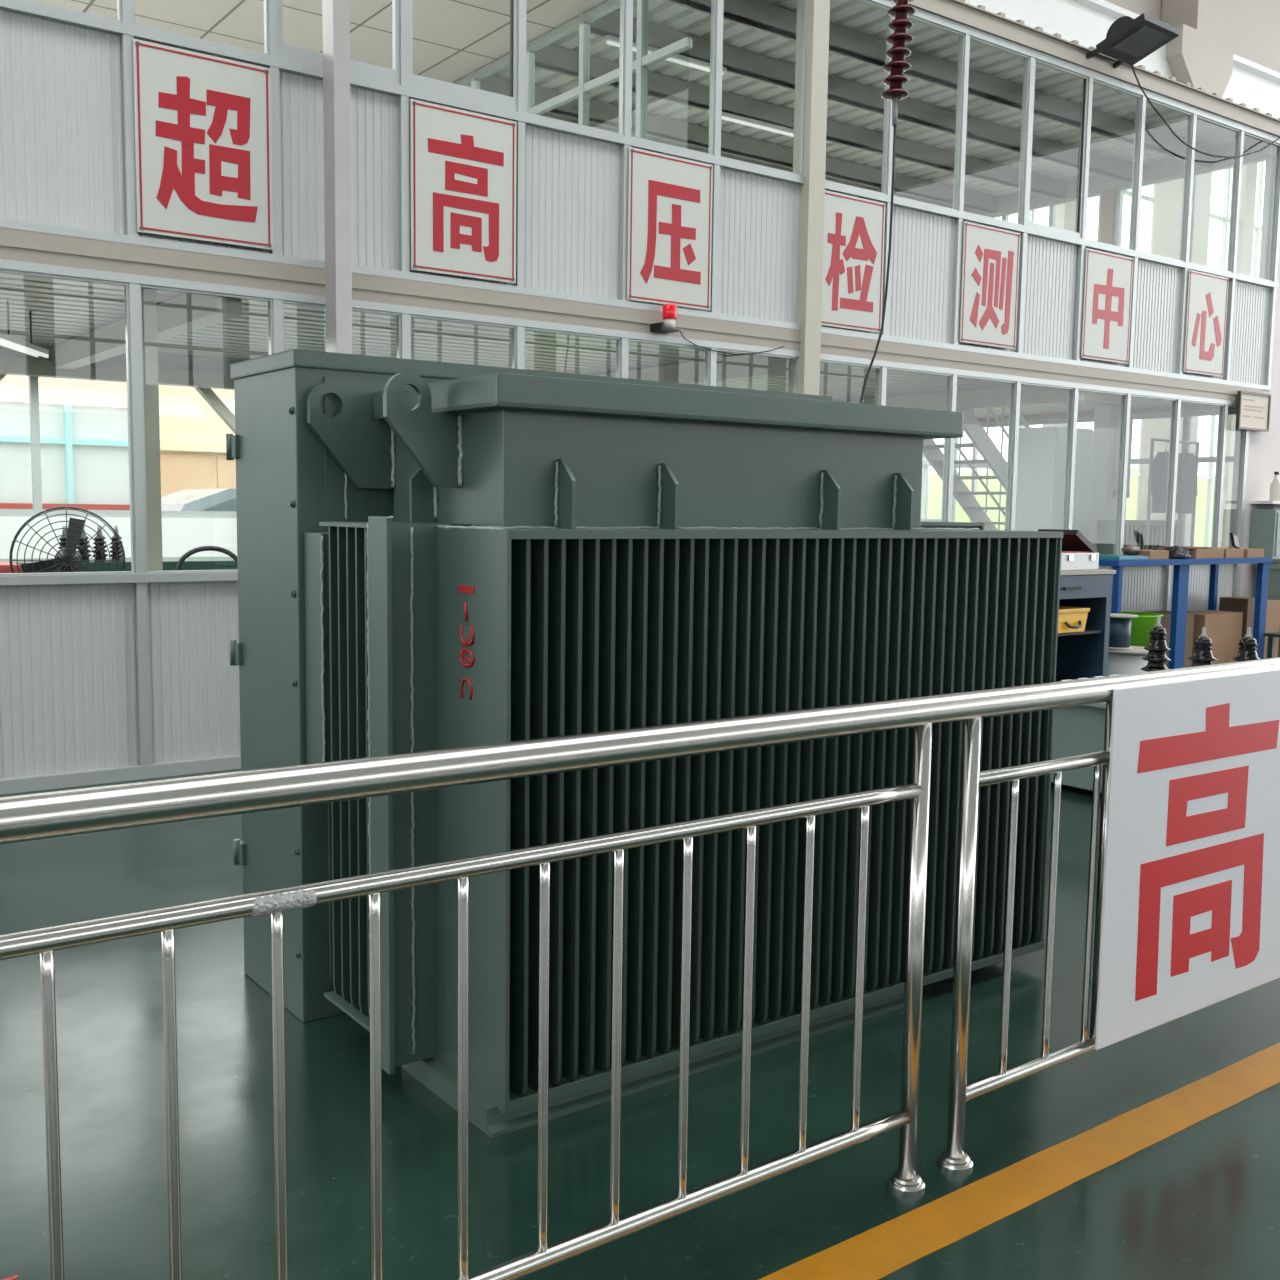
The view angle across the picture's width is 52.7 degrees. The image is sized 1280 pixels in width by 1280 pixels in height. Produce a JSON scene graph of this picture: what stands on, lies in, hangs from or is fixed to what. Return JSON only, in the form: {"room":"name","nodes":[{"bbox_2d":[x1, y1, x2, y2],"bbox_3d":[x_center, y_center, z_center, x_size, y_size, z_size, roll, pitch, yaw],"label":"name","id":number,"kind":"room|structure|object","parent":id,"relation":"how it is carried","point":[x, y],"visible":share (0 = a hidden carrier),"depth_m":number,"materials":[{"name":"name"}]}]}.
{"room":"transformer testing workshop","nodes":[
{"label":"transformer testing workshop","id":0,"kind":"room"},
{"bbox_2d":[0,288,234,570],"bbox_3d":[-3.264,-0.835,9.220,2.650,2.730,3.930,-3,7,-36],"label":"column","id":1,"kind":"structure","parent":0,"point":[148,296],"depth_m":7.16,"materials":[{"name":"metal"}]},
{"bbox_2d":[0,345,237,558],"bbox_3d":[-2.550,-2.488,12.125,16.500,5.460,0.140,-3,7,-36],"label":"wall","id":2,"kind":"structure","parent":0,"point":[179,535],"depth_m":10.91,"materials":[{"name":"white paint"}]},
{"bbox_2d":[0,376,236,517],"bbox_3d":[-4.424,-1.649,10.813,2.650,1.240,0.060,-3,7,-36],"label":"window","id":3,"kind":"structure","parent":2,"relation":"in","point":[33,380],"depth_m":10.48,"materials":[{"name":"grey metal"}]},
{"bbox_2d":[31,0,607,82],"bbox_3d":[-4.425,-4.674,7.951,8.750,0.030,4.200,-3,7,-36],"label":"ceiling","id":4,"kind":"structure","parent":0,"point":[453,39],"depth_m":10.17,"materials":[{"name":"tile"}]},
{"bbox_2d":[0,273,1199,417],"bbox_3d":[-1.329,-2.339,10.479,16.500,0.045,4.150,-3,7,-36],"label":"ceiling","id":5,"kind":"structure","parent":0,"point":[62,311],"depth_m":9.86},
{"bbox_2d":[0,301,48,357],"bbox_3d":[-3.963,-1.986,8.217,0.100,0.278,0.918,0,6,-7],"label":"ceiling lamp","id":6,"kind":"object","parent":5,"relation":"hanging from","point":[8,341],"visible":1,"depth_m":8.23,"materials":[{"name":"white paint"}]},
{"bbox_2d":[0,293,1084,437],"bbox_3d":[-1.316,-2.190,10.474,16.500,0.230,4.100,-3,7,-36],"label":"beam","id":7,"kind":"structure","parent":5,"relation":"attached to","point":[74,358],"depth_m":10.29,"materials":[{"name":"metal"}]},
{"bbox_2d":[0,768,1279,1279],"bbox_3d":[6.413,1.166,4.894,44.000,0.121,28.000,-3,7,-36],"label":"floor","id":8,"kind":"structure","parent":0,"point":[1202,1201],"depth_m":3.11,"materials":[{"name":"paint"}]},
{"bbox_2d":[9,506,125,572],"bbox_3d":[-3.448,-0.063,7.782,0.615,1.476,0.489,-3,7,-36],"label":"floor fan","id":9,"kind":"object","parent":8,"relation":"on","point":[67,559],"visible":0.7,"depth_m":7.60,"materials":[{"name":"black metal"}]},
{"bbox_2d":[0,557,237,572],"bbox_3d":[-2.845,-0.024,9.265,4.000,1.120,0.700,-3,7,-36],"label":"bench","id":10,"kind":"object","parent":8,"relation":"on","point":[169,563],"visible":0.07,"depth_m":8.65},
{"bbox_2d":[322,0,351,353],"bbox_3d":[-1.709,-3.056,7.178,0.148,7.600,0.190,-3,7,-36],"label":"steel column","id":11,"kind":"structure","parent":8,"relation":"on","point":[335,13],"depth_m":7.19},
{"bbox_2d":[0,657,1279,1279],"bbox_3d":[0.714,0.667,2.926,6.050,1.108,0.082,-3,7,-36],"label":"guard railing","id":12,"kind":"object","parent":8,"relation":"on","point":[66,813],"visible":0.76,"depth_m":2.35,"materials":[{"name":"silver metal"}]},
{"bbox_2d":[1095,669,1279,1049],"bbox_3d":[1.616,0.545,3.536,1.164,0.910,0.008,-3,7,-36],"label":"sign","id":13,"kind":"object","parent":12,"relation":"attached to","point":[1190,921],"visible":1,"depth_m":3.41,"materials":[{"name":"white plastic"}]},
{"bbox_2d":[226,349,1062,1137],"bbox_3d":[0.059,0.120,4.172,2.296,1.930,1.440,-3,7,-36],"label":"transformer","id":14,"kind":"object","parent":8,"relation":"on","point":[432,555],"visible":0.91,"depth_m":3.49,"materials":[{"name":"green metal"}]},
{"bbox_2d":[923,407,1029,529],"bbox_3d":[4.074,-1.730,14.967,2.479,3.568,0.850,-3,7,-36],"label":"staircase","id":15,"kind":"structure","parent":8,"relation":"on","point":[980,439],"depth_m":14.76,"materials":[{"name":"metal"}]},
{"bbox_2d":[759,1043,1279,1279],"bbox_3d":[4.468,1.010,5.572,41.690,0.002,0.136,-3,7,-36],"label":"floor marking","id":16,"kind":"object","parent":8,"relation":"on","point":[886,1248],"depth_m":2.94,"materials":[{"name":"yellow paint"}]},
{"bbox_2d":[1015,426,1093,539],"bbox_3d":[4.533,-1.087,14.229,0.650,2.450,0.540,-3,7,-36],"label":"tall cabinet","id":17,"kind":"object","parent":8,"relation":"on","point":[1041,450],"visible":0.27,"depth_m":13.99,"materials":[{"name":"white paint"}]},
{"bbox_2d":[1051,702,1105,792],"bbox_3d":[3.046,0.543,7.389,1.700,0.530,1.000,-3,7,-36],"label":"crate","id":18,"kind":"object","parent":8,"relation":"on","point":[1077,730],"visible":0.02,"depth_m":6.96,"materials":[{"name":"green metal"}]},
{"bbox_2d":[1141,617,1170,671],"bbox_3d":[3.043,0.058,7.607,0.176,0.390,0.175,0,6,-9],"label":"insulator","id":19,"kind":"object","parent":18,"relation":"on","point":[1156,657],"visible":0.77,"depth_m":7.57,"materials":[{"name":"black ceramic"}]},
{"bbox_2d":[1188,627,1216,666],"bbox_3d":[3.142,0.111,7.224,0.176,0.365,0.175,0,6,-9],"label":"insulator","id":20,"kind":"object","parent":18,"relation":"on","point":[1202,655],"visible":0.52,"depth_m":7.18,"materials":[{"name":"ceramic"}]},
{"bbox_2d":[1232,627,1259,661],"bbox_3d":[3.381,0.114,7.202,0.176,0.370,0.175,0,6,-9],"label":"insulator","id":21,"kind":"object","parent":18,"relation":"on","point":[1247,649],"visible":0.41,"depth_m":7.16,"materials":[{"name":"ceramic"}]},
{"bbox_2d":[1056,569,1115,681],"bbox_3d":[3.027,-0.001,9.997,1.190,1.090,0.650,-3,7,-36],"label":"base cabinet","id":22,"kind":"object","parent":8,"relation":"on","point":[1083,654],"visible":0.31,"depth_m":10.11,"materials":[{"name":"metal"}]},
{"bbox_2d":[1038,529,1098,570],"bbox_3d":[3.120,-0.690,9.882,0.790,0.308,0.382,-3,7,-36],"label":"instrument case","id":23,"kind":"object","parent":22,"relation":"on","point":[1078,553],"visible":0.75,"depth_m":9.89,"materials":[{"name":"metal"}]},
{"bbox_2d":[1058,606,1089,632],"bbox_3d":[3.164,-0.155,9.899,0.590,0.180,0.322,-3,7,-36],"label":"toolbox","id":24,"kind":"object","parent":22,"relation":"on","point":[1070,619],"visible":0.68,"depth_m":9.86,"materials":[{"name":"yellow plastic"}]},
{"bbox_2d":[1107,646,1148,675],"bbox_3d":[4.111,0.268,10.901,0.520,0.395,0.520,-3,7,-36],"label":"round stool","id":25,"kind":"object","parent":8,"relation":"on","point":[1120,662],"visible":0.26,"depth_m":10.71,"materials":[{"name":"white paint"}]},
{"bbox_2d":[1109,613,1137,649],"bbox_3d":[3.994,-0.069,10.814,0.310,0.290,0.310,-3,7,-36],"label":"spool","id":26,"kind":"object","parent":25,"relation":"on","point":[1120,624],"visible":0.65,"depth_m":10.72},
{"bbox_2d":[1110,611,1162,646],"bbox_3d":[4.498,0.070,11.829,0.510,0.625,0.510,-3,7,-36],"label":"plastic basin","id":27,"kind":"object","parent":8,"relation":"on","point":[1141,626],"visible":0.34,"depth_m":11.60,"materials":[{"name":"green plastic"}]},
{"bbox_2d":[1096,520,1178,554],"bbox_3d":[5.454,-0.584,14.243,1.100,1.470,0.300,-3,7,-36],"label":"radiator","id":28,"kind":"object","parent":8,"relation":"on","point":[1134,530],"visible":0.21,"depth_m":13.95,"materials":[{"name":"white metal"}]},
{"bbox_2d":[1145,611,1193,667],"bbox_3d":[4.916,0.044,12.256,0.580,0.604,0.350,-3,7,-36],"label":"cardboard box","id":29,"kind":"object","parent":8,"relation":"on","point":[1165,622],"visible":0.28,"depth_m":12.22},
{"bbox_2d":[1145,438,1199,549],"bbox_3d":[5.755,-0.993,14.046,0.904,2.333,0.036,-3,7,-36],"label":"rail","id":30,"kind":"object","parent":8,"relation":"on","point":[1152,439],"visible":0.56,"depth_m":13.76,"materials":[{"name":"grey paint"}]},
{"bbox_2d":[1151,442,1177,512],"bbox_3d":[5.625,-1.759,13.865,0.380,0.790,0.100,-3,7,-36],"label":"coat","id":31,"kind":"object","parent":30,"relation":"hanging from","point":[1160,463],"visible":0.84,"depth_m":13.78,"materials":[{"name":"grey fabric"}]},
{"bbox_2d":[1175,443,1197,512],"bbox_3d":[5.946,-1.779,14.102,0.360,0.790,0.100,-3,7,-36],"label":"coat","id":32,"kind":"object","parent":30,"relation":"hanging from","point":[1187,462],"visible":0.94,"depth_m":14.05,"materials":[{"name":"grey fabric"}]},
{"bbox_2d":[1098,557,1272,668],"bbox_3d":[4.962,-0.210,12.181,2.570,1.125,0.620,-3,7,-36],"label":"workbench","id":33,"kind":"object","parent":8,"relation":"on","point":[1181,566],"visible":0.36,"depth_m":11.84,"materials":[{"name":"blue paint"}]},
{"bbox_2d":[1187,610,1242,664],"bbox_3d":[5.545,0.021,12.665,0.680,0.584,0.340,-3,7,-36],"label":"cardboard box","id":34,"kind":"object","parent":8,"relation":"on","point":[1224,628],"visible":0.45,"depth_m":12.52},
{"bbox_2d":[1219,596,1254,638],"bbox_3d":[6.100,-0.080,13.153,0.300,0.704,0.300,-3,7,-36],"label":"cardboard box","id":35,"kind":"object","parent":8,"relation":"on","point":[1246,605],"visible":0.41,"depth_m":12.98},
{"bbox_2d":[1255,563,1279,656],"bbox_3d":[7.345,-0.326,14.144,1.800,1.030,0.350,-3,7,-36],"label":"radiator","id":36,"kind":"object","parent":8,"relation":"on","point":[1274,568],"visible":0.19,"depth_m":13.57,"materials":[{"name":"metal"}]},
{"bbox_2d":[1264,600,1279,658],"bbox_3d":[6.392,-0.084,13.432,0.400,0.664,0.300,-3,7,-36],"label":"cardboard box","id":37,"kind":"object","parent":8,"relation":"on","point":[1273,606],"visible":0.08,"depth_m":13.33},
{"bbox_2d":[0,0,1279,793],"bbox_3d":[1.160,-2.175,9.724,19.406,5.420,0.163,-3,7,-36],"label":"wall","id":38,"kind":"structure","parent":0,"point":[105,678],"depth_m":7.65,"materials":[{"name":"grey metal"}]},
{"bbox_2d":[0,269,135,575],"bbox_3d":[-3.023,-1.103,6.684,0.758,1.533,0.038,-3,7,-36],"label":"window","id":39,"kind":"structure","parent":38,"relation":"in","point":[126,285],"depth_m":6.85,"materials":[{"name":"grey metal"}]},
{"bbox_2d":[133,0,268,54],"bbox_3d":[-2.345,-3.903,6.878,0.728,1.392,0.038,-3,7,-36],"label":"window","id":40,"kind":"structure","parent":38,"relation":"in","point":[266,21],"depth_m":7.12,"materials":[{"name":"glass"}]},
{"bbox_2d":[132,39,272,249],"bbox_3d":[-2.340,-2.649,6.964,0.734,0.976,0.017,-3,7,-36],"label":"sign board","id":41,"kind":"object","parent":38,"relation":"attached to","point":[203,133],"visible":1,"depth_m":6.95,"materials":[{"name":"plastic"}]},
{"bbox_2d":[139,284,272,573],"bbox_3d":[-2.384,-1.141,7.155,0.728,1.533,0.038,-3,7,-36],"label":"window","id":42,"kind":"structure","parent":38,"relation":"in","point":[270,304],"depth_m":7.04,"materials":[{"name":"grey metal"}]},
{"bbox_2d":[278,0,399,84],"bbox_3d":[-1.713,-3.941,7.344,0.741,1.392,0.038,-3,7,-36],"label":"window","id":43,"kind":"structure","parent":38,"relation":"in","point":[288,52],"depth_m":7.48,"materials":[{"name":"grey metal"}]},
{"bbox_2d":[282,300,400,357],"bbox_3d":[-1.751,-1.179,7.621,0.741,1.533,0.038,-3,7,-36],"label":"window","id":44,"kind":"structure","parent":38,"relation":"in","point":[398,315],"depth_m":7.63,"materials":[{"name":"grey metal"}]},
{"bbox_2d":[410,314,515,368],"bbox_3d":[-1.110,-1.218,8.093,0.750,1.533,0.038,-3,7,-36],"label":"window","id":45,"kind":"structure","parent":38,"relation":"in","point":[513,328],"depth_m":8.08,"materials":[{"name":"grey metal"}]},
{"bbox_2d":[410,99,516,282],"bbox_3d":[-1.069,-2.724,7.900,0.726,0.985,0.017,-3,7,-36],"label":"sign board","id":46,"kind":"object","parent":38,"relation":"attached to","point":[463,163],"visible":1,"depth_m":7.89,"materials":[{"name":"plastic"}]},
{"bbox_2d":[409,0,517,110],"bbox_3d":[-1.071,-3.979,7.815,0.750,1.392,0.040,-3,7,-36],"label":"window","id":47,"kind":"structure","parent":38,"relation":"in","point":[415,81],"depth_m":7.93,"materials":[{"name":"grey metal"}]},
{"bbox_2d":[524,327,620,377],"bbox_3d":[-0.458,-1.257,8.573,0.768,1.533,0.038,-3,7,-36],"label":"window","id":48,"kind":"structure","parent":38,"relation":"in","point":[618,340],"depth_m":8.60,"materials":[{"name":"grey metal"}]},
{"bbox_2d":[525,0,624,134],"bbox_3d":[-0.419,-4.018,8.296,0.768,1.392,0.038,-3,7,-36],"label":"window","id":49,"kind":"structure","parent":38,"relation":"in","point":[622,2],"depth_m":8.53,"materials":[{"name":"grey metal"}]},
{"bbox_2d":[0,227,1263,400],"bbox_3d":[-0.039,-2.167,8.800,16.330,0.155,0.112,-3,7,-36],"label":"trim","id":50,"kind":"structure","parent":38,"relation":"attached to","point":[15,244],"depth_m":8.18,"materials":[{"name":"beige paint"}]},
{"bbox_2d":[627,147,712,310],"bbox_3d":[0.212,-2.797,8.843,0.720,0.992,0.017,-3,7,-36],"label":"sign board","id":51,"kind":"object","parent":38,"relation":"attached to","point":[669,234],"visible":0.97,"depth_m":8.83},
{"bbox_2d":[631,0,716,155],"bbox_3d":[0.222,-4.057,8.769,0.723,1.392,0.038,-3,7,-36],"label":"window","id":52,"kind":"structure","parent":38,"relation":"in","point":[714,2],"depth_m":8.98,"materials":[{"name":"grey metal"}]},
{"bbox_2d":[650,304,783,354],"bbox_3d":[0.605,-2.171,9.137,1.236,0.276,0.137,-3,7,-36],"label":"beacon","id":53,"kind":"object","parent":38,"relation":"attached to","point":[669,311],"visible":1,"depth_m":8.78,"materials":[{"name":"red plastic"}]},
{"bbox_2d":[720,0,807,175],"bbox_3d":[0.878,-4.096,9.252,0.804,1.392,0.038,-3,7,-36],"label":"window","id":54,"kind":"structure","parent":38,"relation":"in","point":[804,10],"depth_m":9.48,"materials":[{"name":"glass"}]},
{"bbox_2d":[821,190,884,332],"bbox_3d":[1.605,-2.880,9.870,0.726,0.988,0.017,-3,7,-36],"label":"sign board","id":55,"kind":"object","parent":38,"relation":"attached to","point":[854,227],"visible":0.97,"depth_m":9.88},
{"bbox_2d":[825,0,892,194],"bbox_3d":[1.626,-4.141,9.802,0.735,1.392,0.038,-3,7,-36],"label":"window","id":56,"kind":"structure","parent":38,"relation":"in","point":[867,2],"depth_m":10.02,"materials":[{"name":"grey metal"}]},
{"bbox_2d":[887,367,951,521],"bbox_3d":[2.243,-1.419,10.562,0.792,1.533,0.038,-3,7,-36],"label":"window","id":57,"kind":"structure","parent":38,"relation":"in","point":[949,376],"depth_m":10.77,"materials":[{"name":"grey metal"}]},
{"bbox_2d":[895,16,964,210],"bbox_3d":[2.282,-4.180,10.285,0.792,1.392,0.038,-3,7,-36],"label":"window","id":58,"kind":"structure","parent":38,"relation":"in","point":[961,35],"depth_m":10.49,"materials":[{"name":"grey metal"}]},
{"bbox_2d":[957,375,1015,529],"bbox_3d":[2.921,-1.459,11.061,0.788,1.533,0.038,-3,7,-36],"label":"window","id":59,"kind":"structure","parent":38,"relation":"in","point":[1013,387],"depth_m":11.26,"materials":[{"name":"grey metal"}]},
{"bbox_2d":[959,221,1019,348],"bbox_3d":[2.943,-2.966,10.854,0.726,0.972,0.017,-3,7,-36],"label":"sign board","id":60,"kind":"object","parent":38,"relation":"attached to","point":[990,256],"visible":1,"depth_m":10.84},
{"bbox_2d":[964,36,1029,224],"bbox_3d":[2.959,-4.221,10.784,0.788,1.392,0.038,-3,7,-36],"label":"window","id":61,"kind":"structure","parent":38,"relation":"in","point":[1027,58],"depth_m":10.98,"materials":[{"name":"grey metal"}]},
{"bbox_2d":[1021,382,1073,529],"bbox_3d":[3.592,-1.499,11.555,0.778,1.533,0.038,-3,7,-36],"label":"window","id":62,"kind":"structure","parent":38,"relation":"in","point":[1071,394],"depth_m":11.75,"materials":[{"name":"grey metal"}]},
{"bbox_2d":[1028,59,1088,237],"bbox_3d":[3.631,-4.261,11.278,0.778,1.392,0.040,-3,7,-36],"label":"window","id":63,"kind":"structure","parent":38,"relation":"in","point":[1077,233],"depth_m":11.44,"materials":[{"name":"grey metal"}]},
{"bbox_2d":[909,0,1279,136],"bbox_3d":[0.980,-4.949,9.344,18.880,0.170,0.360,-3,7,-36],"label":"trim","id":64,"kind":"structure","parent":38,"relation":"attached to","point":[978,17],"depth_m":11.33,"materials":[{"name":"beige paint"}]},
{"bbox_2d":[1079,389,1126,554],"bbox_3d":[4.256,-1.539,12.044,0.768,1.533,0.038,-3,7,-36],"label":"window","id":65,"kind":"structure","parent":38,"relation":"in","point":[1124,396],"depth_m":12.25,"materials":[{"name":"grey metal"}]},
{"bbox_2d":[1081,248,1133,363],"bbox_3d":[4.285,-3.047,11.842,0.726,0.966,0.017,-3,7,-36],"label":"sign board","id":66,"kind":"object","parent":38,"relation":"attached to","point":[1108,278],"visible":1,"depth_m":11.83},
{"bbox_2d":[1086,79,1141,249],"bbox_3d":[4.294,-4.300,11.767,0.768,1.392,0.038,-3,7,-36],"label":"window","id":67,"kind":"structure","parent":38,"relation":"in","point":[1139,98],"depth_m":11.96,"materials":[{"name":"grey metal"}]},
{"bbox_2d":[1131,394,1176,545],"bbox_3d":[4.927,-1.579,12.539,0.798,1.533,0.038,-3,7,-36],"label":"window","id":68,"kind":"structure","parent":38,"relation":"in","point":[1174,409],"depth_m":12.75,"materials":[{"name":"grey metal"}]},
{"bbox_2d":[1139,98,1192,261],"bbox_3d":[4.966,-4.341,12.261,0.798,1.392,0.038,-3,7,-36],"label":"window","id":69,"kind":"structure","parent":38,"relation":"in","point":[1190,115],"depth_m":12.47,"materials":[{"name":"grey metal"}]},
{"bbox_2d":[1086,13,1279,158],"bbox_3d":[5.467,-5.030,12.140,3.547,0.772,0.608,-3,7,-36],"label":"floodlight","id":70,"kind":"object","parent":38,"relation":"attached to","point":[1128,40],"visible":1,"depth_m":11.14,"materials":[{"name":"black metal"}]},
{"bbox_2d":[1181,400,1223,547],"bbox_3d":[5.617,-1.621,13.046,0.813,1.533,0.038,-3,7,-36],"label":"window","id":71,"kind":"structure","parent":38,"relation":"in","point":[1221,421],"depth_m":13.26,"materials":[{"name":"grey metal"}]},
{"bbox_2d":[1183,270,1228,376],"bbox_3d":[5.620,-3.131,12.824,0.712,0.978,0.017,-3,7,-36],"label":"sign board","id":72,"kind":"object","parent":38,"relation":"attached to","point":[1207,294],"visible":1,"depth_m":12.81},
{"bbox_2d":[1189,116,1239,271],"bbox_3d":[5.655,-4.382,12.769,0.813,1.392,0.038,-3,7,-36],"label":"window","id":73,"kind":"structure","parent":38,"relation":"in","point":[1237,144],"depth_m":12.98,"materials":[{"name":"grey metal"}]},
{"bbox_2d":[1228,405,1244,539],"bbox_3d":[6.138,-1.652,13.430,0.379,1.533,0.038,-3,7,-36],"label":"window","id":74,"kind":"structure","parent":38,"relation":"in","point":[1242,443],"depth_m":13.53,"materials":[{"name":"grey metal"}]},
{"bbox_2d":[1235,391,1270,431],"bbox_3d":[6.362,-2.369,13.405,0.600,0.385,0.038,-3,7,-36],"label":"framed notice","id":75,"kind":"object","parent":38,"relation":"attached to","point":[1253,408],"visible":1,"depth_m":13.39,"materials":[{"name":"beige paper"}]},
{"bbox_2d":[1242,398,1264,418],"bbox_3d":[6.357,-2.395,13.392,0.420,0.186,0.002,-3,7,-36],"label":"print","id":76,"kind":"object","parent":75,"relation":"attached to","point":[1252,408],"depth_m":13.39},
{"bbox_2d":[1236,132,1279,281],"bbox_3d":[6.327,-4.422,13.264,0.753,1.392,0.038,-3,7,-36],"label":"window","id":77,"kind":"structure","parent":38,"relation":"in","point":[1276,194],"depth_m":13.46,"materials":[{"name":"grey metal"}]},
{"bbox_2d":[1249,509,1279,558],"bbox_3d":[7.078,-1.143,13.984,1.340,0.520,0.275,-3,7,-36],"label":"wall box","id":78,"kind":"object","parent":38,"relation":"attached to","point":[1264,523],"visible":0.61,"depth_m":13.55,"materials":[{"name":"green metal"}]},
{"bbox_2d":[787,0,829,394],"bbox_3d":[1.238,-2.175,9.734,0.160,5.420,0.180,-3,7,-36],"label":"column","id":79,"kind":"structure","parent":0,"point":[812,192],"depth_m":9.55,"materials":[{"name":"metal"}]},
{"bbox_2d":[491,0,1252,196],"bbox_3d":[2.259,-5.262,12.840,8.150,0.050,4.220,-3,7,-36],"label":"roof","id":80,"kind":"structure","parent":0,"point":[854,15],"depth_m":12.30,"materials":[{"name":"metal"}]},
{"bbox_2d":[468,0,1275,216],"bbox_3d":[2.276,-5.101,12.839,7.760,0.250,4.170,-3,7,-36],"label":"roof beam","id":81,"kind":"structure","parent":80,"relation":"attached to","point":[1112,173],"depth_m":12.67,"materials":[{"name":"metal"}]},
{"bbox_2d":[707,109,793,136],"bbox_3d":[1.147,-5.002,12.556,1.240,0.061,0.060,-3,7,-36],"label":"lamp","id":82,"kind":"object","parent":81,"relation":"attached to","point":[725,116],"visible":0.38,"depth_m":12.52,"materials":[{"name":"white paint"}]},
{"bbox_2d":[859,0,915,403],"bbox_3d":[1.538,-4.910,7.474,0.823,11.281,0.171,-4,7,-39],"label":"insulator string","id":83,"kind":"object","parent":80,"relation":"hanging from","point":[902,10],"visible":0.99,"depth_m":7.60,"materials":[{"name":"red ceramic"}]},
{"bbox_2d":[977,189,1232,422],"bbox_3d":[5.314,-2.628,15.414,0.140,5.300,4.200,-3,7,-36],"label":"wall","id":84,"kind":"structure","parent":0,"point":[1108,202],"depth_m":14.97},
{"bbox_2d":[990,192,1101,241],"bbox_3d":[4.788,-5.029,15.933,0.060,0.640,2.120,-3,7,-36],"label":"window","id":85,"kind":"structure","parent":84,"relation":"in","point":[1052,206],"depth_m":15.62,"materials":[{"name":"grey metal"}]},
{"bbox_2d":[952,408,1235,545],"bbox_3d":[5.333,-1.842,15.453,0.060,1.630,4.100,-3,7,-36],"label":"window","id":86,"kind":"structure","parent":84,"relation":"in","point":[1186,415],"depth_m":14.61,"materials":[{"name":"grey metal"}]},
{"bbox_2d":[1114,156,1274,279],"bbox_3d":[6.048,-4.462,14.268,0.060,1.400,1.820,-3,7,-36],"label":"window","id":87,"kind":"structure","parent":84,"relation":"in","point":[1269,167],"depth_m":13.60,"materials":[{"name":"grey metal"}]},
{"bbox_2d":[1089,405,1120,546],"bbox_3d":[5.235,-1.252,14.570,0.300,2.730,0.200,-3,7,-36],"label":"column","id":88,"kind":"structure","parent":0,"point":[1102,504],"depth_m":14.40,"materials":[{"name":"white paint"}]},
{"bbox_2d":[1112,415,1132,497],"bbox_3d":[5.401,-2.049,14.465,0.300,0.900,0.025,-3,7,-36],"label":"printed banner","id":89,"kind":"object","parent":88,"relation":"attached to","point":[1117,427],"visible":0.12,"depth_m":14.41,"materials":[{"name":"white fabric"}]},
{"bbox_2d":[965,0,1279,117],"bbox_3d":[8.704,-8.316,19.585,22.000,1.000,0.450,-3,7,-36],"label":"wall","id":90,"kind":"structure","parent":0,"point":[1088,22],"depth_m":17.64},
{"bbox_2d":[1043,163,1257,547],"bbox_3d":[9.232,-6.524,23.741,16.600,11.500,0.250,-3,7,-36],"label":"wall","id":91,"kind":"structure","parent":0,"point":[1066,213],"depth_m":25.44,"materials":[{"name":"beige paint"}]},
{"bbox_2d":[921,161,1263,546],"bbox_3d":[9.247,-5.807,23.863,16.300,8.250,0.080,-3,7,-36],"label":"window","id":92,"kind":"structure","parent":91,"relation":"in","point":[1225,220],"depth_m":25.23,"materials":[{"name":"grey metal"}]},
{"bbox_2d":[1138,0,1233,545],"bbox_3d":[8.065,-6.097,19.325,1.350,11.500,0.600,-3,7,-36],"label":"wall","id":93,"kind":"structure","parent":0,"point":[1195,57],"depth_m":19.12,"materials":[{"name":"beige paint"}]},
{"bbox_2d":[1105,0,1279,72],"bbox_3d":[8.509,-10.369,19.682,22.000,3.060,0.200,-3,7,-36],"label":"wall","id":94,"kind":"structure","parent":0,"point":[1251,28],"depth_m":20.45,"materials":[{"name":"beige paint"}]},
{"label":"outside","id":95,"kind":"structure","parent":0,"visible":0},
{"bbox_2d":[921,468,1214,546],"bbox_3d":[12.975,-4.064,42.834,48.000,3.436,20.800,-3,7,-36],"label":"grass bank","id":96,"kind":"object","parent":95,"point":[935,483],"visible":0.06,"depth_m":37.71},
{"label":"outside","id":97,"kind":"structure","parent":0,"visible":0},
{"bbox_3d":[-12.166,-2.627,41.636,110.000,0.179,58.500,-3,7,-36],"label":"ground","id":98,"kind":"structure","parent":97,"visible":0},
{"bbox_2d":[0,375,129,509],"bbox_3d":[-18.487,-5.036,23.178,16.200,8.120,8.080,-3,7,-36],"label":"building","id":99,"kind":"structure","parent":98,"relation":"on","point":[84,423],"depth_m":24.18,"materials":[{"name":"glass"}]},
{"bbox_2d":[159,385,235,496],"bbox_3d":[-7.891,-5.725,31.525,10.800,8.120,7.200,-3,7,-36],"label":"building","id":100,"kind":"structure","parent":98,"relation":"on","point":[192,434],"depth_m":26.45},
{"bbox_2d":[161,488,235,510],"bbox_3d":[-4.143,-0.933,15.935,4.200,1.800,1.670,-3,7,-36],"label":"car","id":101,"kind":"object","parent":98,"relation":"on","point":[185,499],"visible":0.04,"depth_m":14.50,"materials":[{"name":"silver metal"}]},
{"bbox_3d":[-1.340,-2.403,10.489,16.500,0.050,4.210,-3,7,-36],"label":"floor","id":102,"kind":"structure","parent":0,"visible":0},
{"bbox_2d":[454,0,692,139],"bbox_3d":[-0.856,-3.667,10.590,0.060,2.440,4.000,-3,7,-36],"label":"frame","id":103,"kind":"object","parent":102,"relation":"on","point":[644,60],"visible":0.35,"depth_m":9.91,"materials":[{"name":"grey metal"}]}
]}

